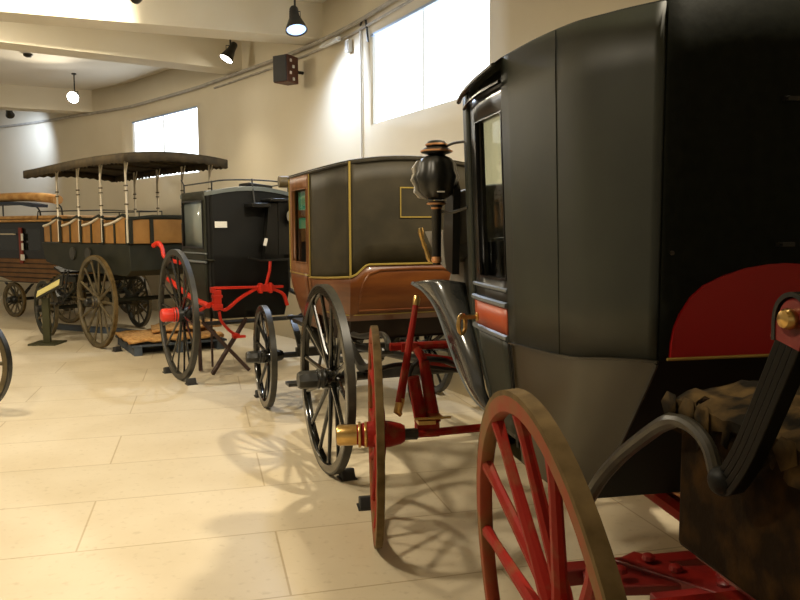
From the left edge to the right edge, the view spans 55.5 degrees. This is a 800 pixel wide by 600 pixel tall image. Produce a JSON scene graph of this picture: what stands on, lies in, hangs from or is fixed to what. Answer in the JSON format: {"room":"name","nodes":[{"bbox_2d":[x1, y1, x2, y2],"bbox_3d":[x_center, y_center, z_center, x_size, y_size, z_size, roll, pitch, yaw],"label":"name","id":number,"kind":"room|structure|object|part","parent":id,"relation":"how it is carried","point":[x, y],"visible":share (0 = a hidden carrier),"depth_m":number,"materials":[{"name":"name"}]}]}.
{"room":"museum","nodes":[
{"label":"museum","id":0,"kind":"room"},
{"bbox_2d":[0,0,326,89],"bbox_3d":[-6.518,-3.431,7.205,23.000,0.100,28.000,0,5,0],"label":"ceiling","id":1,"kind":"structure","parent":0,"point":[40,70],"depth_m":13.08,"materials":[{"name":"white paint"}]},
{"bbox_2d":[6,110,14,118],"bbox_3d":[-7.739,-3.852,15.014,0.177,0.523,0.233,0,5,0],"label":"ceiling spotlight","id":2,"kind":"object","parent":1,"relation":"hanging from","point":[9,114],"visible":0.68,"depth_m":15.02,"materials":[{"name":"black metal"}]},
{"bbox_2d":[23,53,32,57],"bbox_3d":[-5.770,-3.794,11.792,0.140,0.050,0.140,0,5,0],"label":"ceiling detector","id":3,"kind":"object","parent":1,"relation":"attached to","point":[28,55],"visible":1,"depth_m":11.75,"materials":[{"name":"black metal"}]},
{"bbox_2d":[66,73,78,103],"bbox_3d":[-5.697,-3.696,13.293,0.220,0.530,0.240,0,5,0],"label":"ceiling spotlight","id":4,"kind":"object","parent":1,"relation":"hanging from","point":[72,97],"visible":1,"depth_m":13.25,"materials":[{"name":"white glass"}]},
{"bbox_2d":[130,0,141,3],"bbox_3d":[-2.499,-3.145,7.335,0.208,0.535,0.220,2,6,23],"label":"ceiling spotlight","id":5,"kind":"object","parent":1,"relation":"hanging from","point":[132,1],"visible":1,"depth_m":7.38,"materials":[{"name":"black metal"}]},
{"bbox_2d":[219,40,236,63],"bbox_3d":[-2.396,-3.511,10.588,0.240,0.422,0.225,0,5,0],"label":"ceiling spotlight","id":6,"kind":"object","parent":1,"relation":"hanging from","point":[227,56],"visible":0.88,"depth_m":10.58,"materials":[{"name":"black metal"}]},
{"bbox_2d":[285,0,307,36],"bbox_3d":[-1.166,-3.262,8.541,0.247,0.544,0.253,0,5,0],"label":"ceiling spotlight","id":7,"kind":"object","parent":1,"relation":"hanging from","point":[295,27],"visible":1,"depth_m":8.55,"materials":[{"name":"black metal"}]},
{"bbox_2d":[0,0,657,397],"bbox_3d":[-3.900,-1.499,9.412,5.292,4.250,32.087,-5,7,-39],"label":"wall","id":8,"kind":"structure","parent":0,"point":[265,129],"depth_m":10.57,"materials":[{"name":"beige paint"}]},
{"bbox_2d":[0,84,91,113],"bbox_3d":[-11.490,-3.651,12.455,12.200,0.440,0.420,-3,6,-26],"label":"beam","id":9,"kind":"structure","parent":8,"relation":"attached to","point":[12,97],"depth_m":14.57,"materials":[{"name":"beige paint"}]},
{"bbox_2d":[0,21,241,74],"bbox_3d":[-7.314,-3.244,7.931,12.200,0.440,0.420,-4,7,-34],"label":"beam","id":10,"kind":"structure","parent":8,"relation":"attached to","point":[199,54],"depth_m":10.20,"materials":[{"name":"beige paint"}]},
{"bbox_2d":[0,0,322,45],"bbox_3d":[-6.571,-3.195,7.373,12.200,0.440,0.420,-2,6,-20],"label":"beam","id":11,"kind":"structure","parent":8,"relation":"attached to","point":[266,21],"depth_m":8.72,"materials":[{"name":"beige paint"}]},
{"bbox_2d":[132,106,198,179],"bbox_3d":[-4.124,-2.710,13.355,0.068,1.116,2.576,-5,7,-43],"label":"window","id":12,"kind":"structure","parent":8,"relation":"in","point":[176,131],"depth_m":13.26,"materials":[{"name":"frosted white glass"}]},
{"bbox_3d":[-4.142,-3.231,13.291,0.025,0.025,2.526,-5,7,-43],"label":"blind rail","id":13,"kind":"part","parent":12,"relation":"part of","materials":[{"name":"grey"}]},
{"bbox_2d":[0,0,397,127],"bbox_3d":[-4.173,-3.377,11.813,1.997,0.052,19.406,-5,7,-43],"label":"conduit","id":14,"kind":"object","parent":8,"relation":"attached to","point":[389,2],"visible":0.98,"depth_m":11.29,"materials":[{"name":"grey metal"}]},
{"bbox_2d":[273,54,303,85],"bbox_3d":[-1.380,-2.876,9.543,0.232,0.330,0.406,3,6,32],"label":"loudspeaker","id":15,"kind":"object","parent":8,"relation":"attached to","point":[285,66],"visible":1,"depth_m":9.39,"materials":[{"name":"brown"}]},
{"bbox_2d":[273,54,286,81],"bbox_3d":[-1.484,-2.860,9.381,0.200,0.310,0.020,3,6,32],"label":"grille","id":16,"kind":"object","parent":15,"relation":"attached to","point":[279,61],"depth_m":9.37,"materials":[{"name":"grey"}]},
{"bbox_2d":[213,0,413,88],"bbox_3d":[-0.413,-2.951,8.054,0.354,0.032,9.009,-4,6,-31],"label":"conduit","id":17,"kind":"object","parent":8,"relation":"attached to","point":[408,1],"visible":0.78,"depth_m":8.75,"materials":[{"name":"grey metal"}]},
{"bbox_2d":[319,36,340,47],"bbox_3d":[-0.816,-2.999,8.850,0.075,0.060,0.420,-4,6,-32],"label":"light","id":18,"kind":"object","parent":8,"relation":"attached to","point":[336,39],"visible":1,"depth_m":8.79,"materials":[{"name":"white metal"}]},
{"bbox_2d":[345,39,351,52],"bbox_3d":[-0.588,-2.883,8.625,0.056,0.140,0.090,-3,6,-28],"label":"junction box","id":19,"kind":"object","parent":8,"relation":"attached to","point":[348,43],"visible":1,"depth_m":8.59,"materials":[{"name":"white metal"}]},
{"bbox_2d":[359,27,362,157],"bbox_3d":[-0.429,-1.756,8.492,0.024,2.500,0.021,0,5,0],"label":"cable","id":20,"kind":"object","parent":8,"relation":"attached to","point":[360,32],"visible":0.65,"depth_m":8.43,"materials":[{"name":"white metal"}]},
{"bbox_2d":[359,19,368,41],"bbox_3d":[-0.387,-2.936,8.268,0.026,0.296,0.220,-3,6,-27],"label":"cable","id":21,"kind":"object","parent":8,"relation":"attached to","point":[360,24],"visible":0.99,"depth_m":8.21,"materials":[{"name":"black metal"}]},
{"bbox_2d":[371,0,489,123],"bbox_3d":[0.239,-2.300,7.244,0.067,1.006,2.378,-3,6,-27],"label":"window","id":22,"kind":"structure","parent":8,"relation":"in","point":[425,58],"depth_m":7.24,"materials":[{"name":"white glass"}]},
{"bbox_3d":[0.218,-2.767,7.190,0.025,0.025,2.330,-3,6,-27],"label":"blind rail","id":23,"kind":"part","parent":22,"relation":"part of","materials":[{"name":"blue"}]},
{"bbox_2d":[0,296,688,599],"bbox_3d":[-6.495,0.870,7.613,23.000,0.100,28.000,0,5,0],"label":"floor","id":24,"kind":"structure","parent":0,"point":[121,478],"depth_m":4.32,"materials":[{"name":"beige tile"}]},
{"bbox_2d":[0,329,12,400],"bbox_3d":[-3.667,0.559,5.546,0.880,0.880,1.510,1,6,13],"label":"wheel","id":25,"kind":"object","parent":24,"relation":"on","point":[7,364],"visible":1,"depth_m":6.04,"materials":[{"name":"brown wood"}]},
{"bbox_2d":[28,275,66,345],"bbox_3d":[-4.609,0.128,10.004,0.460,0.906,0.360,0,5,0],"label":"stand","id":26,"kind":"object","parent":24,"relation":"on","point":[47,340],"visible":1,"depth_m":9.98,"materials":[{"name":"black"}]},
{"bbox_3d":[-4.659,0.271,10.018,0.090,0.600,0.050,0,5,0],"label":"post","id":27,"kind":"part","parent":26,"relation":"part of","materials":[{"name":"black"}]},
{"bbox_3d":[-4.657,0.567,10.046,0.360,0.024,0.360,0,5,0],"label":"plate","id":28,"kind":"part","parent":26,"relation":"part of","materials":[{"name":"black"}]},
{"bbox_3d":[-4.613,-0.155,9.962,0.340,0.006,0.130,-28,40,3],"label":"yellow plate","id":29,"kind":"part","parent":26,"relation":"part of","materials":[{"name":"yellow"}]},
{"bbox_2d":[0,192,161,322],"bbox_3d":[-5.749,-0.782,13.155,3.551,2.137,1.550,3,6,30],"label":"coach","id":30,"kind":"object","parent":24,"relation":"on","point":[22,256],"visible":0.53,"depth_m":12.81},
{"bbox_3d":[-6.064,-0.526,12.678,2.100,0.012,0.012,3,6,30],"label":"moulding","id":31,"kind":"part","parent":30,"relation":"part of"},
{"bbox_3d":[-5.939,-1.302,12.477,3.250,0.036,0.031,3,6,30],"label":"edge moulding","id":32,"kind":"part","parent":30,"relation":"part of","materials":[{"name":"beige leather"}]},
{"bbox_3d":[-6.063,-0.367,12.693,2.100,0.012,0.012,3,6,30],"label":"moulding","id":33,"kind":"part","parent":30,"relation":"part of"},
{"bbox_3d":[-6.064,-0.447,12.685,2.100,0.012,0.012,3,6,30],"label":"moulding","id":34,"kind":"part","parent":30,"relation":"part of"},
{"bbox_3d":[-6.064,-0.606,12.670,2.100,0.012,0.012,3,6,30],"label":"moulding","id":35,"kind":"part","parent":30,"relation":"part of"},
{"bbox_3d":[-6.063,-0.287,12.700,2.100,0.012,0.012,3,6,30],"label":"moulding","id":36,"kind":"part","parent":30,"relation":"part of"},
{"bbox_2d":[0,215,116,219],"bbox_3d":[-6.000,-1.421,13.215,2.200,0.070,1.160,3,6,30],"label":"cushion","id":37,"kind":"object","parent":30,"relation":"on","point":[46,217],"depth_m":12.57,"materials":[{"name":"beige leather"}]},
{"bbox_3d":[-4.995,-1.413,12.656,1.618,0.142,1.218,3,6,30],"label":"roof rail","id":38,"kind":"part","parent":30,"relation":"part of","materials":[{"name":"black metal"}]},
{"bbox_2d":[52,323,135,333],"bbox_3d":[-4.348,0.439,11.089,2.200,0.080,0.100,3,6,28],"label":"beam","id":39,"kind":"structure","parent":24,"relation":"on","point":[70,327],"depth_m":11.24,"materials":[{"name":"grey wood"}]},
{"bbox_2d":[112,346,121,351],"bbox_3d":[-3.497,0.603,9.397,0.100,0.064,0.100,5,8,45],"label":"chock","id":40,"kind":"object","parent":24,"relation":"on","point":[117,348],"visible":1,"depth_m":9.37,"materials":[{"name":"black rubber"}]},
{"bbox_2d":[23,151,227,347],"bbox_3d":[-3.917,-0.702,10.594,3.590,2.440,1.746,5,8,45],"label":"canopied wagonette","id":41,"kind":"object","parent":24,"relation":"on","point":[119,248],"visible":0.73,"depth_m":9.80,"materials":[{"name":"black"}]},
{"bbox_3d":[-4.967,-1.104,10.790,0.527,0.140,0.037,5,8,45],"label":"arm rail","id":42,"kind":"part","parent":41,"relation":"part of","materials":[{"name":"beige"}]},
{"bbox_3d":[-4.909,-0.982,10.770,0.630,0.315,0.030,5,8,45],"label":"panel","id":43,"kind":"part","parent":41,"relation":"part of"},
{"bbox_3d":[-4.486,-1.061,10.312,0.527,0.140,0.037,5,8,45],"label":"arm rail","id":44,"kind":"part","parent":41,"relation":"part of","materials":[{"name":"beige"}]},
{"bbox_3d":[-4.428,-0.939,10.291,0.630,0.315,0.030,5,8,45],"label":"panel","id":45,"kind":"part","parent":41,"relation":"part of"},
{"bbox_3d":[-3.842,-1.112,10.516,0.035,0.040,1.160,5,8,45],"label":"rail","id":46,"kind":"part","parent":41,"relation":"part of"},
{"bbox_3d":[-4.005,-1.018,9.833,0.527,0.140,0.037,5,8,45],"label":"arm rail","id":47,"kind":"part","parent":41,"relation":"part of","materials":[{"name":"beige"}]},
{"bbox_3d":[-4.702,-0.234,11.468,1.307,0.551,0.900,5,8,45],"label":"frame","id":48,"kind":"part","parent":41,"relation":"part of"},
{"bbox_3d":[-3.947,-0.896,9.812,0.630,0.315,0.030,5,8,45],"label":"panel","id":49,"kind":"part","parent":41,"relation":"part of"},
{"bbox_3d":[-3.361,-1.069,10.038,0.035,0.040,1.160,5,8,45],"label":"rail","id":50,"kind":"part","parent":41,"relation":"part of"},
{"bbox_3d":[-3.524,-0.975,9.354,0.527,0.140,0.037,5,8,45],"label":"arm rail","id":51,"kind":"part","parent":41,"relation":"part of","materials":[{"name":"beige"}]},
{"bbox_3d":[-3.466,-0.854,9.334,0.630,0.315,0.030,5,8,45],"label":"panel","id":52,"kind":"part","parent":41,"relation":"part of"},
{"bbox_3d":[-2.880,-1.026,9.559,0.035,0.040,1.160,5,8,45],"label":"rail","id":53,"kind":"part","parent":41,"relation":"part of","materials":[{"name":"black wood"}]},
{"bbox_3d":[-2.819,-0.862,9.514,0.030,0.290,1.200,5,8,45],"label":"panel","id":54,"kind":"part","parent":41,"relation":"part of","materials":[{"name":"brown wood"}]},
{"bbox_2d":[162,367,171,373],"bbox_3d":[-2.436,0.731,7.983,0.100,0.064,0.100,-4,6,-32],"label":"chock","id":55,"kind":"object","parent":24,"relation":"on","point":[166,370],"visible":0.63,"depth_m":7.95,"materials":[{"name":"black rubber"}]},
{"bbox_2d":[115,335,226,355],"bbox_3d":[-2.947,0.535,9.742,1.150,0.124,1.100,-3,6,-30],"label":"pallet","id":56,"kind":"object","parent":24,"relation":"on","point":[134,349],"visible":0.5,"depth_m":9.32,"materials":[{"name":"grey wood"}]},
{"bbox_2d":[115,327,223,343],"bbox_3d":[-2.947,0.432,9.683,1.156,0.067,0.956,-3,6,-30],"label":"mat","id":57,"kind":"object","parent":56,"relation":"on","point":[129,336],"visible":0.67,"depth_m":9.46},
{"bbox_2d":[151,318,221,332],"bbox_3d":[-2.799,0.331,9.924,0.855,0.109,0.608,-2,6,-20],"label":"mat","id":58,"kind":"object","parent":57,"relation":"on","point":[155,328],"visible":0.39,"depth_m":9.75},
{"bbox_2d":[185,378,197,385],"bbox_3d":[-2.026,0.786,7.376,0.100,0.064,0.100,-4,6,-32],"label":"chock","id":59,"kind":"object","parent":24,"relation":"on","point":[190,381],"visible":1,"depth_m":7.35,"materials":[{"name":"black rubber"}]},
{"bbox_2d":[198,318,250,374],"bbox_3d":[-1.862,0.476,8.084,0.535,0.547,0.451,-4,6,-32],"label":"prop","id":60,"kind":"object","parent":24,"relation":"on","point":[209,328],"visible":0.89,"depth_m":8.00,"materials":[{"name":"brown wood"}]},
{"bbox_3d":[-2.115,0.485,8.016,0.034,0.528,0.074,-4,6,-32],"label":"leg","id":61,"kind":"part","parent":60,"relation":"part of","materials":[{"name":"brown wood"}]},
{"bbox_3d":[-2.036,0.464,8.229,0.020,0.525,0.020,-4,6,-32],"label":"leg","id":62,"kind":"part","parent":60,"relation":"part of","materials":[{"name":"brown wood"}]},
{"bbox_3d":[-1.796,0.482,8.015,0.034,0.547,0.534,3,6,32],"label":"leg","id":63,"kind":"part","parent":60,"relation":"part of","materials":[{"name":"brown wood"}]},
{"bbox_2d":[151,179,363,379],"bbox_3d":[-1.771,-0.327,8.517,2.114,2.063,2.468,-4,6,-32],"label":"carriage","id":64,"kind":"object","parent":24,"relation":"on","point":[234,256],"visible":0.68,"depth_m":8.10,"materials":[{"name":"black wood"}]},
{"bbox_3d":[-2.269,-0.469,8.342,0.032,0.112,0.775,-4,7,-34],"label":"moulding","id":65,"kind":"part","parent":64,"relation":"part of","materials":[{"name":"grey"}]},
{"bbox_3d":[-2.230,-0.499,8.374,0.114,1.362,0.721,-4,6,-32],"label":"panel","id":66,"kind":"part","parent":64,"relation":"part of","materials":[{"name":"black wood"}]},
{"bbox_3d":[-1.873,-0.789,7.951,0.130,0.065,0.006,-4,6,-32],"label":"white plate","id":67,"kind":"part","parent":64,"relation":"part of","materials":[{"name":"white paper"}]},
{"bbox_3d":[-1.823,-1.211,8.509,0.958,0.309,1.063,-4,6,-32],"label":"roof rail","id":68,"kind":"part","parent":64,"relation":"part of","materials":[{"name":"black metal"}]},
{"bbox_3d":[-1.806,-0.537,8.552,0.924,1.395,0.895,-4,6,-32],"label":"panel","id":69,"kind":"part","parent":64,"relation":"part of","materials":[{"name":"black wood"}]},
{"bbox_3d":[-1.222,-1.038,8.177,0.850,0.092,0.300,-4,6,-32],"label":"driver seat","id":70,"kind":"part","parent":64,"relation":"part of","materials":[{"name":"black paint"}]},
{"bbox_3d":[-1.225,-0.278,8.239,0.873,0.412,0.031,-4,6,-32],"label":"foot rail","id":71,"kind":"part","parent":64,"relation":"part of","materials":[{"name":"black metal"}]},
{"bbox_3d":[-1.224,-0.759,8.296,0.580,0.600,0.100,-4,6,-32],"label":"seat panel","id":72,"kind":"part","parent":64,"relation":"part of","materials":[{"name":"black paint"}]},
{"bbox_2d":[337,467,356,481],"bbox_3d":[-0.320,1.042,4.579,0.100,0.064,0.100,-2,6,-21],"label":"chock","id":73,"kind":"object","parent":24,"relation":"on","point":[348,474],"visible":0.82,"depth_m":4.55,"materials":[{"name":"black rubber"}]},
{"bbox_2d":[245,155,464,474],"bbox_3d":[-0.145,-0.059,5.903,1.853,2.006,3.303,-2,6,-21],"label":"coach","id":74,"kind":"object","parent":24,"relation":"on","point":[357,252],"visible":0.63,"depth_m":5.21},
{"bbox_3d":[-0.744,-0.672,5.912,0.002,0.060,0.419,-2,6,-22],"label":"wooden rail","id":75,"kind":"part","parent":74,"relation":"part of","materials":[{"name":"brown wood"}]},
{"bbox_2d":[298,191,305,228],"bbox_3d":[-0.735,-0.702,5.912,0.013,0.290,0.418,-2,6,-21],"label":"curtain","id":76,"kind":"object","parent":74,"relation":"hanging from","point":[301,195],"depth_m":6.02,"materials":[{"name":"teal fabric"}]},
{"bbox_3d":[-0.765,-0.023,6.014,0.086,0.401,0.549,-2,6,-21],"label":"panel","id":77,"kind":"part","parent":74,"relation":"part of","materials":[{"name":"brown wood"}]},
{"bbox_3d":[-0.746,-0.383,5.988,0.114,1.170,0.585,-2,6,-21],"label":"door","id":78,"kind":"part","parent":74,"relation":"part of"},
{"bbox_3d":[-0.650,-0.440,6.406,0.556,1.289,0.509,-2,6,-21],"label":"panel","id":79,"kind":"part","parent":74,"relation":"part of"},
{"bbox_3d":[-0.515,-0.546,5.375,0.055,0.805,0.671,-3,6,-29],"label":"quarter panel","id":80,"kind":"part","parent":74,"relation":"part of","materials":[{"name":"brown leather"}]},
{"bbox_3d":[-0.201,-1.004,5.946,1.161,0.079,1.622,-2,6,-21],"label":"roof moulding","id":81,"kind":"part","parent":74,"relation":"part of","materials":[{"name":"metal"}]},
{"bbox_3d":[0.074,-0.078,5.328,0.768,0.308,0.106,-2,6,-21],"label":"panel moulding","id":82,"kind":"part","parent":74,"relation":"part of","materials":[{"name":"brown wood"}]},
{"bbox_3d":[0.083,-0.575,5.251,0.896,0.810,0.020,-2,6,-21],"label":"panel","id":83,"kind":"part","parent":74,"relation":"part of","materials":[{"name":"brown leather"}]},
{"bbox_2d":[357,495,370,510],"bbox_3d":[-0.179,1.087,4.101,0.100,0.064,0.100,-1,5,-10],"label":"chock","id":84,"kind":"object","parent":24,"relation":"on","point":[364,504],"visible":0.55,"depth_m":4.07,"materials":[{"name":"black rubber"}]},
{"bbox_2d":[336,0,799,599],"bbox_3d":[0.858,0.141,2.925,2.050,2.163,3.525,-1,6,-11],"label":"coach","id":85,"kind":"object","parent":24,"relation":"on","point":[638,241],"visible":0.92,"depth_m":2.10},
{"bbox_3d":[0.029,0.652,3.691,0.113,0.057,0.052,-2,6,-19],"label":"axle arm","id":86,"kind":"part","parent":85,"relation":"part of","materials":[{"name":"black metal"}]},
{"bbox_3d":[0.189,-0.268,3.936,0.020,0.190,0.460,-1,6,-11],"label":"seat","id":87,"kind":"part","parent":85,"relation":"part of","materials":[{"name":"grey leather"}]},
{"bbox_2d":[410,140,467,264],"bbox_3d":[0.179,-0.451,3.527,0.259,0.580,0.303,0,5,0],"label":"lamp","id":88,"kind":"object","parent":85,"relation":"attached to","point":[435,176],"depth_m":3.55,"materials":[{"name":"black"}]},
{"bbox_3d":[0.248,-0.348,3.663,0.035,0.440,0.200,-1,6,-11],"label":"seat","id":89,"kind":"part","parent":85,"relation":"part of","materials":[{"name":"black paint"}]},
{"bbox_3d":[0.280,0.101,3.179,0.096,0.099,0.040,-1,6,-11],"label":"door handle","id":90,"kind":"part","parent":85,"relation":"part of","materials":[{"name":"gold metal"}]},
{"bbox_3d":[0.309,-0.852,3.016,0.062,0.125,0.507,-1,6,-11],"label":"drip moulding","id":91,"kind":"part","parent":85,"relation":"part of","materials":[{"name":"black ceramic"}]},
{"bbox_3d":[0.722,-0.421,3.744,0.943,0.306,0.099,-1,6,-11],"label":"seat","id":92,"kind":"part","parent":85,"relation":"part of","materials":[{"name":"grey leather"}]},
{"bbox_3d":[0.535,-0.181,3.401,0.511,1.527,0.612,-1,6,-11],"label":"panel","id":93,"kind":"part","parent":85,"relation":"part of","materials":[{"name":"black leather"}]},
{"bbox_3d":[0.366,0.037,3.116,0.036,0.204,0.464,-1,6,-11],"label":"moulding","id":94,"kind":"part","parent":85,"relation":"part of","materials":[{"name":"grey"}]},
{"bbox_3d":[0.370,0.064,3.120,0.019,0.110,0.437,-1,6,-10],"label":"belt panel","id":95,"kind":"part","parent":85,"relation":"part of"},
{"bbox_3d":[0.390,-0.181,3.086,0.108,1.420,0.478,-1,6,-11],"label":"door","id":96,"kind":"part","parent":85,"relation":"part of","materials":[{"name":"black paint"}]},
{"bbox_3d":[0.393,0.318,3.133,0.043,0.374,0.452,-1,6,-11],"label":"panel","id":97,"kind":"part","parent":85,"relation":"part of","materials":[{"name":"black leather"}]},
{"bbox_3d":[0.519,-0.324,2.417,0.100,1.053,0.892,-2,6,-18],"label":"quarter panel","id":98,"kind":"part","parent":85,"relation":"part of","materials":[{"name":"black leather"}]},
{"bbox_3d":[1.010,0.404,2.356,0.720,0.541,0.432,-1,6,-11],"label":"panel","id":99,"kind":"part","parent":85,"relation":"part of","materials":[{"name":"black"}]},
{"bbox_3d":[1.047,-0.348,2.073,0.720,1.009,0.022,-1,6,-11],"label":"panel","id":100,"kind":"part","parent":85,"relation":"part of","materials":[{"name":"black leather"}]},
{"bbox_2d":[661,380,799,490],"bbox_3d":[0.926,0.269,1.546,0.508,0.143,0.650,-1,6,-11],"label":"canvas","id":101,"kind":"object","parent":85,"relation":"on","point":[726,407],"visible":0.65,"depth_m":1.61},
{"bbox_3d":[1.052,0.023,2.092,0.670,0.249,0.010,-1,6,-11],"label":"red panel","id":102,"kind":"part","parent":85,"relation":"part of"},
{"bbox_2d":[401,188,432,215],"bbox_3d":[0.119,-0.673,5.245,0.240,0.190,0.008,-2,6,-21],"label":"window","id":103,"kind":"structure","parent":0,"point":[411,205],"depth_m":5.23,"materials":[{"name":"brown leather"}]}
]}

